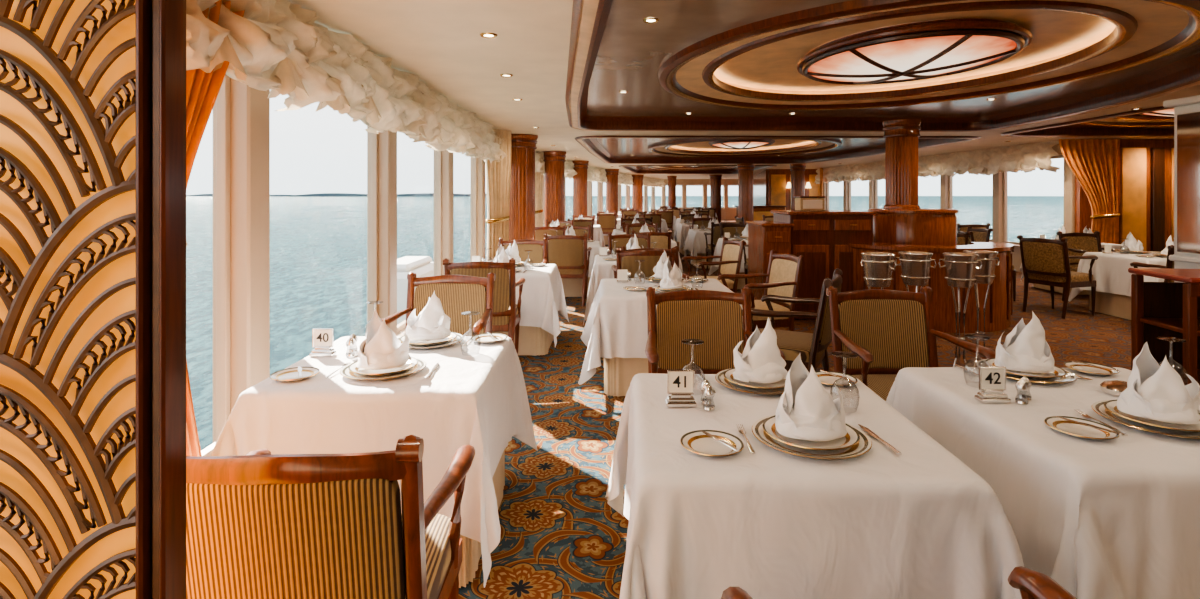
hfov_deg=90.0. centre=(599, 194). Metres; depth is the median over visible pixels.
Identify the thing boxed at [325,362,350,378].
fork
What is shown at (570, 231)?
place settings
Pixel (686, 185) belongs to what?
window
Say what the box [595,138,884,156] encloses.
coffer
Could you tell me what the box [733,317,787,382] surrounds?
folded napkin
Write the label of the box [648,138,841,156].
ceiling
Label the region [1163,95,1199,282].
column
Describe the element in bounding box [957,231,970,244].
dining chair
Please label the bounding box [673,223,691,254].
tablecloth
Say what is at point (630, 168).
trim
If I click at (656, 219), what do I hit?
dining chair
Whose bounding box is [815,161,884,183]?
valance curtain
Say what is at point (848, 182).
window
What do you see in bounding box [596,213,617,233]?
dining chair
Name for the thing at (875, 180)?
window
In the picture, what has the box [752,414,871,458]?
dinner plate
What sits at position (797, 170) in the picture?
fluted column
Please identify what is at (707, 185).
window
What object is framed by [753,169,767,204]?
window
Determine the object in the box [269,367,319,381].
bread plate
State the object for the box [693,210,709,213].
dining chair
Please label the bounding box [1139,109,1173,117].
ceiling lamp
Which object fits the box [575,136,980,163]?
trim
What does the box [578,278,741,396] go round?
tablecloth
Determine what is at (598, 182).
window
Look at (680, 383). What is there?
number sign
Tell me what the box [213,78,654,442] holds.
window frame
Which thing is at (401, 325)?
window
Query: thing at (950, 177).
window
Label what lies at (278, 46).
valance curtain
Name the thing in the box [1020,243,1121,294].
tablecloth
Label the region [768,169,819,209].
wall
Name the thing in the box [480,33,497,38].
recessed light
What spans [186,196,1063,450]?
sea
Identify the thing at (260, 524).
dining chair
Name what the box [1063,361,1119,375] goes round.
bread plate
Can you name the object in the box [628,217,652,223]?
dining chair
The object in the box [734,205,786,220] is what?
sideboard
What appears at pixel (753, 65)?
ceiling
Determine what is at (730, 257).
dining chair
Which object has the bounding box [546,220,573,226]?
dining chair
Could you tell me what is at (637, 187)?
fluted column
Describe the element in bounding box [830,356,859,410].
wine glass
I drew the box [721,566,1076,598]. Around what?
dining chair
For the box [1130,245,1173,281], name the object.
dining chair
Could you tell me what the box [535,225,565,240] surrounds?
dining chair
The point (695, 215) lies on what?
place settings
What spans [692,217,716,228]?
dining chair
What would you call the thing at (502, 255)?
place settings
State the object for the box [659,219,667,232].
tablecloth
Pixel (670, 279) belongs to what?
place settings
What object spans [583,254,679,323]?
tablecloth
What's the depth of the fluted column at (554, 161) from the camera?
13.01 m
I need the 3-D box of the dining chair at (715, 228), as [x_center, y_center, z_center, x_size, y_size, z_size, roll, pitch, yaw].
[2.402,1.008,11.722,0.662,0.990,0.648,0,0,-2]
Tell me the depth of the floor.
3.47 m
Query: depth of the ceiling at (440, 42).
4.44 m
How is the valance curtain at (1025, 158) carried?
hanging from the ceiling at (440, 42)
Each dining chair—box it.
[186,435,474,598]
[381,272,495,335]
[443,258,525,353]
[489,238,547,263]
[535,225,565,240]
[544,233,591,306]
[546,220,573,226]
[557,225,590,240]
[567,218,593,239]
[572,215,594,223]
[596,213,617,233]
[598,211,615,217]
[607,233,650,253]
[611,247,675,278]
[620,217,645,228]
[621,209,637,218]
[621,246,689,278]
[623,222,652,231]
[624,214,644,218]
[626,223,657,233]
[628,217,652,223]
[632,230,671,248]
[637,211,654,214]
[641,213,661,231]
[645,287,785,373]
[656,210,673,238]
[666,208,680,218]
[679,211,696,214]
[681,214,701,222]
[682,237,745,292]
[689,213,708,217]
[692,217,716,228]
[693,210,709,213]
[701,208,715,217]
[704,222,741,272]
[717,249,805,330]
[720,223,745,237]
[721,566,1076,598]
[734,216,744,224]
[742,268,842,372]
[743,244,747,284]
[763,215,772,220]
[826,286,995,400]
[957,223,990,231]
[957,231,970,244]
[957,231,1015,300]
[967,226,992,241]
[1017,235,1097,318]
[1056,231,1118,300]
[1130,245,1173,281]
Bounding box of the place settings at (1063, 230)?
[1051,224,1065,239]
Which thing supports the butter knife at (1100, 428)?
on the bread plate at (1070, 428)
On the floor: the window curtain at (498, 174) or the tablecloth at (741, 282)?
the tablecloth at (741, 282)
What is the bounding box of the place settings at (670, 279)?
[616,251,707,292]
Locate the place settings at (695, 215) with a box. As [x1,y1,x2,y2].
[681,214,707,223]
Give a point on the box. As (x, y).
(802, 203)
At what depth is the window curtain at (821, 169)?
20.71 m
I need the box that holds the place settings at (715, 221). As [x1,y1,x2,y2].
[694,218,726,230]
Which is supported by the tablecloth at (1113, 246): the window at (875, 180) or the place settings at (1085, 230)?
the place settings at (1085, 230)
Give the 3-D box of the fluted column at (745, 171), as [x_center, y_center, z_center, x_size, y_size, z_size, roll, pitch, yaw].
[4.350,0.276,17.900,0.563,2.448,0.563,0,0,0]
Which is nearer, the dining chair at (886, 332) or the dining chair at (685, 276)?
the dining chair at (886, 332)
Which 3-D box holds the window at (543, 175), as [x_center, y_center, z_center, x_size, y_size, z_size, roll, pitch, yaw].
[-1.557,0.218,14.087,0.050,2.070,1.796,0,0,9]
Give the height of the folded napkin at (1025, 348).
0.228 m
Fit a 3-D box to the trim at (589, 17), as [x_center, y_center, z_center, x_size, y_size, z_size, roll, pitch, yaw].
[2.610,-1.015,3.420,6.053,0.190,10.739,0,0,0]
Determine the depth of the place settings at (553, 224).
11.17 m
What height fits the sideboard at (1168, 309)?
1.055 m
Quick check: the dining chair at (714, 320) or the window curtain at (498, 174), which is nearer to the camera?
the dining chair at (714, 320)
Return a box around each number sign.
[309,329,335,356]
[665,370,696,406]
[974,367,1010,402]
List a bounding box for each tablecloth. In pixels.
[211,336,537,587]
[492,264,568,355]
[542,241,601,296]
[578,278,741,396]
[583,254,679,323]
[593,225,605,247]
[595,218,620,244]
[605,373,1023,598]
[612,229,658,234]
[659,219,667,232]
[668,216,676,236]
[671,239,682,271]
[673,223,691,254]
[674,218,680,233]
[683,229,713,267]
[708,238,747,288]
[886,367,1199,598]
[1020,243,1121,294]
[1068,252,1166,319]
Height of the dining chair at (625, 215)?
0.990 m
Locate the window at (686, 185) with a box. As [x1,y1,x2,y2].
[686,185,702,207]
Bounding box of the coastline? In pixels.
[186,193,486,196]
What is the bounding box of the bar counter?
[849,242,1013,332]
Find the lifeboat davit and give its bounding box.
[397,256,433,324]
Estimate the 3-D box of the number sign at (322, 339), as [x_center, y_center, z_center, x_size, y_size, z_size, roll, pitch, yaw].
[-1.270,0.674,2.750,0.105,0.123,0.050,0,0,0]
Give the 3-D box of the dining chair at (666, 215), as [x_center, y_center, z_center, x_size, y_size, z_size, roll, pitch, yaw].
[2.201,1.008,20.622,0.662,0.990,0.648,0,0,-1]
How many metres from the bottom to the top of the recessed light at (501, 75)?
0.010 m
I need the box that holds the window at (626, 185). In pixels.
[626,185,627,207]
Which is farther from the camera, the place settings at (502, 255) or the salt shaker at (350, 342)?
the place settings at (502, 255)
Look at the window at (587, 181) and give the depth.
20.86 m
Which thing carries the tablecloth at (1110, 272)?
on the floor
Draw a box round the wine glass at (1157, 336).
[1157,336,1187,383]
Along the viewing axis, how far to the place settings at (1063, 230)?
9.60 m
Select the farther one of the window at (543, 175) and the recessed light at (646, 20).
the window at (543, 175)
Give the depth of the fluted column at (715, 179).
27.79 m
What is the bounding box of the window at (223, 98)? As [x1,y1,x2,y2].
[201,74,229,455]
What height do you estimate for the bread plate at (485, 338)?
0.018 m
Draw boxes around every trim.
[565,0,1199,131]
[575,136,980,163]
[619,165,775,173]
[1001,106,1173,136]
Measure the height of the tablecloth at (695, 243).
0.764 m
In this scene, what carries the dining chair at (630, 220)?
on the floor
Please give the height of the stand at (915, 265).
1.056 m
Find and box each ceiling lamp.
[709,139,774,149]
[797,18,1032,84]
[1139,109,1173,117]
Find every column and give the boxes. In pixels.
[509,134,537,239]
[543,151,566,226]
[573,160,588,218]
[605,169,618,217]
[632,174,643,211]
[667,176,676,206]
[709,174,721,223]
[737,164,754,224]
[790,163,805,209]
[882,119,921,208]
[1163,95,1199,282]
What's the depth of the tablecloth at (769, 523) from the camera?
1.55 m
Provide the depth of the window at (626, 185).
28.68 m
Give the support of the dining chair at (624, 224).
on the floor
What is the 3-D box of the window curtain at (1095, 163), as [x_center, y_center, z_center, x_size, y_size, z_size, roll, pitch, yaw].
[8.163,0.270,10.001,1.006,2.400,0.160,0,0,-1]
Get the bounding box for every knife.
[298,367,301,377]
[425,363,438,378]
[700,430,738,451]
[820,370,854,381]
[858,424,901,455]
[955,364,978,375]
[1056,416,1120,434]
[1072,360,1117,370]
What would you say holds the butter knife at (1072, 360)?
on the bread plate at (1078, 367)
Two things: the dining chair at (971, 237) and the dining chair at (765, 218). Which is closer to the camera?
the dining chair at (971, 237)
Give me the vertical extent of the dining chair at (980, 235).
0.990 m
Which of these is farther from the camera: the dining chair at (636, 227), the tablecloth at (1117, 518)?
the dining chair at (636, 227)
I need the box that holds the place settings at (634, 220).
[616,218,647,230]
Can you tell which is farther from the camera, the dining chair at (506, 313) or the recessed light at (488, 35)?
the dining chair at (506, 313)
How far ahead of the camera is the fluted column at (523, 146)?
9.36 m
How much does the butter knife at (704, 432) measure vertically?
0.008 m
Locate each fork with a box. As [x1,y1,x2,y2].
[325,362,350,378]
[737,424,755,453]
[1073,373,1092,379]
[1075,409,1127,435]
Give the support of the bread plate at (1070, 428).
on the tablecloth at (1117, 518)
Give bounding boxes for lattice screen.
[0,0,185,598]
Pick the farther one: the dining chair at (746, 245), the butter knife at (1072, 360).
the dining chair at (746, 245)
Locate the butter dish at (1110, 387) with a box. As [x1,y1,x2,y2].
[1100,380,1126,396]
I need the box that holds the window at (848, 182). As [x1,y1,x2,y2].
[848,182,849,209]
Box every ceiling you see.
[287,0,1199,178]
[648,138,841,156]
[648,166,736,169]
[658,0,1199,109]
[1079,114,1173,126]
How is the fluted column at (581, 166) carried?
on the floor
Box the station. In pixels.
[745,208,1013,332]
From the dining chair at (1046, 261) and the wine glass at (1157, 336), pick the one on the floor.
the dining chair at (1046, 261)
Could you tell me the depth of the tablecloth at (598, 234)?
13.93 m
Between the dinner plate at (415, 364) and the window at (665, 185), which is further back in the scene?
the window at (665, 185)
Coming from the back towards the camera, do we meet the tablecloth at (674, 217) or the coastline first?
the coastline
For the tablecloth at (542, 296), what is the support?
on the floor
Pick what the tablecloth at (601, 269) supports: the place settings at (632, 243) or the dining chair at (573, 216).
the place settings at (632, 243)
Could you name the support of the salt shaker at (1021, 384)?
on the tablecloth at (1117, 518)
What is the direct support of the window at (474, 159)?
in the window frame at (249, 107)
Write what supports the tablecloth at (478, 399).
on the floor
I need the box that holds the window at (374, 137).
[371,133,377,317]
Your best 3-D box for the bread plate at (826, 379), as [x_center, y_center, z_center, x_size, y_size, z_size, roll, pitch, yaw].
[0.915,0.727,2.360,0.182,0.018,0.182,0,0,0]
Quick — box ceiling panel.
[587,0,1199,117]
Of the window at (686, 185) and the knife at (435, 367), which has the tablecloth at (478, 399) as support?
the knife at (435, 367)
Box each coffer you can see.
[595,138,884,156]
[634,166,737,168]
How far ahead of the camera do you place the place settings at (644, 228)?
9.67 m
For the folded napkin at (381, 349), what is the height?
0.228 m
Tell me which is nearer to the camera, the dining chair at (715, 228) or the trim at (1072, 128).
the trim at (1072, 128)
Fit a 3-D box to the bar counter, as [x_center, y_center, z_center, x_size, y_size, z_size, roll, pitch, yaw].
[3.950,1.040,6.947,1.995,0.920,0.913,0,0,0]
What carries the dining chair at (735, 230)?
on the floor
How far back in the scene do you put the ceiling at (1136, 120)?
8.96 m
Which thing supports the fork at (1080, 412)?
on the tablecloth at (1117, 518)
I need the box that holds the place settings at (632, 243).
[626,235,643,249]
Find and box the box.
[794,196,825,210]
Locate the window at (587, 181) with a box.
[587,181,588,215]
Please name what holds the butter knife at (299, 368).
on the bread plate at (289, 374)
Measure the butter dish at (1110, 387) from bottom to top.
0.045 m
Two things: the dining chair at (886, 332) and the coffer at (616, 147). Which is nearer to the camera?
the dining chair at (886, 332)
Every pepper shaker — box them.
[349,334,357,352]
[700,380,711,404]
[1018,376,1031,400]
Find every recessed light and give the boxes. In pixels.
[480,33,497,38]
[500,74,512,76]
[643,17,658,23]
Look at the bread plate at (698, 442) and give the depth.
1.75 m
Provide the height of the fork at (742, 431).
0.010 m
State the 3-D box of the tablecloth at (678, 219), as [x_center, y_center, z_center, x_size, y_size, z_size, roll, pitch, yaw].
[2.903,1.118,18.619,1.172,0.764,1.215,0,0,0]
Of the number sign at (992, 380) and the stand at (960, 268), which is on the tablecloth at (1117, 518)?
the number sign at (992, 380)
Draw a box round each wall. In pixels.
[658,179,737,219]
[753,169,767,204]
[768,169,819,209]
[823,144,1074,272]
[1075,139,1173,251]
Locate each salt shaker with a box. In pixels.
[345,338,354,356]
[703,385,714,410]
[1015,379,1028,404]
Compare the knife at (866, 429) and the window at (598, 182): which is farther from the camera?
the window at (598, 182)
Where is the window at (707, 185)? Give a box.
[707,185,723,207]
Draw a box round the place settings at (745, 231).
[725,224,747,240]
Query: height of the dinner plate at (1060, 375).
0.032 m
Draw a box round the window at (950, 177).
[949,176,992,241]
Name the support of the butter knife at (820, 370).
on the bread plate at (826, 379)
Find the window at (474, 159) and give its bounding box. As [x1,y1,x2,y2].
[473,157,476,255]
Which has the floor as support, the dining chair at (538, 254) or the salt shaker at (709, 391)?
the dining chair at (538, 254)
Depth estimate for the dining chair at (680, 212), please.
19.75 m
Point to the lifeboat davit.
(422, 266)
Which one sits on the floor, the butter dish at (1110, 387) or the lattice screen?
the lattice screen
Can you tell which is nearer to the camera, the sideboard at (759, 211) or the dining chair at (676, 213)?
the sideboard at (759, 211)
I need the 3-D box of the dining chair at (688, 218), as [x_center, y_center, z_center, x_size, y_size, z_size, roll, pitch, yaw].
[2.503,1.008,16.278,0.662,0.990,0.648,0,0,3]
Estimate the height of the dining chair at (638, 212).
0.990 m
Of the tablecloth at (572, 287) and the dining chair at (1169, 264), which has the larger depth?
the tablecloth at (572, 287)
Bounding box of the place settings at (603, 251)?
[599,248,615,260]
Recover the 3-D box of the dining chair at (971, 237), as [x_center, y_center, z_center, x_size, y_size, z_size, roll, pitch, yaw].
[5.593,1.008,8.760,0.648,0.990,0.662,0,0,10]
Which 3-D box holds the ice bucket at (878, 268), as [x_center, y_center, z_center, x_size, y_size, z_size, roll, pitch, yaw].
[2.117,0.978,4.606,0.282,1.056,0.282,0,0,14]
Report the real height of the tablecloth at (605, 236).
0.764 m
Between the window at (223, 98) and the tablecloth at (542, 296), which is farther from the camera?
the tablecloth at (542, 296)
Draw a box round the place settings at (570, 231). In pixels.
[548,226,593,241]
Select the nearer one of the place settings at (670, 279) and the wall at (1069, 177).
the place settings at (670, 279)
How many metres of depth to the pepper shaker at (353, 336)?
2.81 m
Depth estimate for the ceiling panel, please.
5.35 m
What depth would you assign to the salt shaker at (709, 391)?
2.05 m
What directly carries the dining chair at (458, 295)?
on the floor
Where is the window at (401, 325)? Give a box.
[397,151,441,331]
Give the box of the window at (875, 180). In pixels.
[875,180,876,207]
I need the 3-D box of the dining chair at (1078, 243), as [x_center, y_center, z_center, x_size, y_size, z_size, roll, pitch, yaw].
[6.800,1.008,8.258,0.662,0.990,0.648,0,0,0]
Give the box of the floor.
[458,220,1130,598]
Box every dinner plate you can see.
[340,357,425,380]
[398,332,463,348]
[715,368,785,394]
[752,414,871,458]
[976,358,1076,383]
[1091,399,1199,438]
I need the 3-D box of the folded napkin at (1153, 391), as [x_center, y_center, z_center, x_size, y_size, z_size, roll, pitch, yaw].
[1.800,0.590,1.930,0.215,0.228,0.189,0,0,10]
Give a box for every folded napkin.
[356,309,411,369]
[406,290,450,340]
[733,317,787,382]
[775,354,846,440]
[994,311,1054,372]
[1117,342,1199,423]
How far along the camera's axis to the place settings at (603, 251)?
7.19 m
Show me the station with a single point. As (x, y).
(829, 240)
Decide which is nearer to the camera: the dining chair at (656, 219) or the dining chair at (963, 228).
the dining chair at (963, 228)
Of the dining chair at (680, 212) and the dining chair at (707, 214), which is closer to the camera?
the dining chair at (707, 214)
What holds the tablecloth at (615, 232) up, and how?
on the floor
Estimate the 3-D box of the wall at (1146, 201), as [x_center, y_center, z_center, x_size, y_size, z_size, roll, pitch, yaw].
[9.325,0.275,10.220,2.350,2.450,0.180,0,0,0]
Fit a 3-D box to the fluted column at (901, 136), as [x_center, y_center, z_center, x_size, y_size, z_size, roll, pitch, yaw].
[3.870,-0.387,7.700,0.456,1.123,0.456,0,0,0]
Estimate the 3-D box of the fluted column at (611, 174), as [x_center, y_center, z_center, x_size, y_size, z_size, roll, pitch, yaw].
[0.440,0.276,22.000,0.563,2.448,0.563,0,0,0]
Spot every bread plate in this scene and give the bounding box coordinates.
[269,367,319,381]
[471,333,506,343]
[680,430,743,456]
[815,371,857,386]
[1044,416,1118,439]
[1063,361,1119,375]
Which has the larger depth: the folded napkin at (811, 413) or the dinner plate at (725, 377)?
the dinner plate at (725, 377)
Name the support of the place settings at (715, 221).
on the tablecloth at (695, 243)
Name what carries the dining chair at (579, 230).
on the floor
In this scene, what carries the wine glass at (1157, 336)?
on the tablecloth at (1117, 518)
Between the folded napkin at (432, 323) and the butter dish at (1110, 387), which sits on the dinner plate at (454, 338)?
the folded napkin at (432, 323)
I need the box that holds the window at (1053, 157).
[1003,156,1063,244]
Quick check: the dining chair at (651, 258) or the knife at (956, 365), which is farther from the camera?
the dining chair at (651, 258)
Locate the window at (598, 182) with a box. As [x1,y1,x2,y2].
[598,182,599,211]
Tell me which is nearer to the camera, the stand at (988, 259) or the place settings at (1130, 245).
the stand at (988, 259)
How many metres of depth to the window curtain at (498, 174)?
8.49 m
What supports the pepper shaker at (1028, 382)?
on the tablecloth at (1117, 518)
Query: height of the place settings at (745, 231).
0.274 m
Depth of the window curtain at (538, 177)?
12.84 m
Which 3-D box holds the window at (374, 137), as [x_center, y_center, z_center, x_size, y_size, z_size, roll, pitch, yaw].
[-1.870,0.218,4.100,0.050,2.070,1.796,0,0,0]
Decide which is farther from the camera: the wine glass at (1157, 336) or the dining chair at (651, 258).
the dining chair at (651, 258)
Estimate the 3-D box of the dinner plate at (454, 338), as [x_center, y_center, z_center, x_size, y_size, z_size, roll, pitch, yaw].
[-0.850,0.720,2.980,0.340,0.032,0.340,0,0,0]
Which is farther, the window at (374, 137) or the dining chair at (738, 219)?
the dining chair at (738, 219)
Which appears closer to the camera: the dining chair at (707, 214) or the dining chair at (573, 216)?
the dining chair at (573, 216)
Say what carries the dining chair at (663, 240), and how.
on the floor
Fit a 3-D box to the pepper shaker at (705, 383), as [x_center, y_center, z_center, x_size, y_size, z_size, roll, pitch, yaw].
[0.375,0.694,2.120,0.042,0.084,0.042,0,0,0]
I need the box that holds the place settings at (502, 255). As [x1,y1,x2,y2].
[472,240,546,272]
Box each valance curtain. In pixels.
[186,0,665,187]
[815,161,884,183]
[918,141,1059,177]
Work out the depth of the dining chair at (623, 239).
8.16 m
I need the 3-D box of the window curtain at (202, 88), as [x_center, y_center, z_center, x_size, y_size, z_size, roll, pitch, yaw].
[-1.554,0.270,2.279,0.160,2.400,0.547,0,0,18]
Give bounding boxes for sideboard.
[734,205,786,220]
[1128,268,1199,384]
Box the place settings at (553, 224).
[542,219,559,226]
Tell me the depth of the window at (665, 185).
36.00 m
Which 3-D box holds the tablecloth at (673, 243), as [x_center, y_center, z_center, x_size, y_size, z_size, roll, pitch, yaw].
[0.747,1.118,9.881,1.172,0.764,1.215,0,0,0]
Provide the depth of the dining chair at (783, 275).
5.30 m
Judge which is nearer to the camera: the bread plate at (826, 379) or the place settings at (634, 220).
the bread plate at (826, 379)
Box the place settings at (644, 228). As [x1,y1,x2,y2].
[621,222,661,233]
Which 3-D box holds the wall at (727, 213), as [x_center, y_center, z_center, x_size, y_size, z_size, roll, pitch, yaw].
[6.250,0.276,35.977,5.520,2.449,0.235,0,0,0]
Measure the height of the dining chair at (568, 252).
0.990 m
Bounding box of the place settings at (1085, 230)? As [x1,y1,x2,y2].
[1083,225,1097,233]
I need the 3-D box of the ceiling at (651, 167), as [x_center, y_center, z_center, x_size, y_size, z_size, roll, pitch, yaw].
[3.500,-1.150,22.500,3.400,0.220,5.200,0,0,0]
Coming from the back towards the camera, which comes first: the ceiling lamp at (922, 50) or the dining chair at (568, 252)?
the dining chair at (568, 252)
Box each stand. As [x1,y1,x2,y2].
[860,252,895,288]
[895,251,936,291]
[938,252,981,366]
[962,250,999,366]
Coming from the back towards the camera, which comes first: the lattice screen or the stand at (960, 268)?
the stand at (960, 268)
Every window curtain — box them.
[186,0,244,455]
[485,129,510,261]
[535,151,543,226]
[820,168,822,195]
[1059,139,1119,243]
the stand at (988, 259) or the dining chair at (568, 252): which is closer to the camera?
the stand at (988, 259)
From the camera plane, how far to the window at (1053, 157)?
12.16 m
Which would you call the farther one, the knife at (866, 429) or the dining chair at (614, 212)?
the dining chair at (614, 212)
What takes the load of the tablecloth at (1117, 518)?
on the floor
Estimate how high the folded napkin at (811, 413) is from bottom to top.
0.228 m
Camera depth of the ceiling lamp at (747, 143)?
13.17 m
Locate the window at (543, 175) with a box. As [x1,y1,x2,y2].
[543,175,543,226]
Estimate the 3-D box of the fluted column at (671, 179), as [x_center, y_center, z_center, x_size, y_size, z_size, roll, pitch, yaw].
[3.600,0.276,30.000,0.512,2.448,0.512,0,0,0]
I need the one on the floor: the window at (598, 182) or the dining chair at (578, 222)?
the dining chair at (578, 222)
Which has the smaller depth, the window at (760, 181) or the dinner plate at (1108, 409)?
the dinner plate at (1108, 409)
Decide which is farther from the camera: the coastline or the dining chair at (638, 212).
the coastline
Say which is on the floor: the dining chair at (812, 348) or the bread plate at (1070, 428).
the dining chair at (812, 348)
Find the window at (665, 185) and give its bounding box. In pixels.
[665,185,681,207]
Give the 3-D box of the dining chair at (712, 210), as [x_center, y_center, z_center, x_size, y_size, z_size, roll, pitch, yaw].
[4.401,1.008,24.622,0.662,0.990,0.648,0,0,-1]
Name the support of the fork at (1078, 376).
on the tablecloth at (1117, 518)
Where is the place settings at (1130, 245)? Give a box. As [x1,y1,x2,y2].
[1102,232,1173,257]

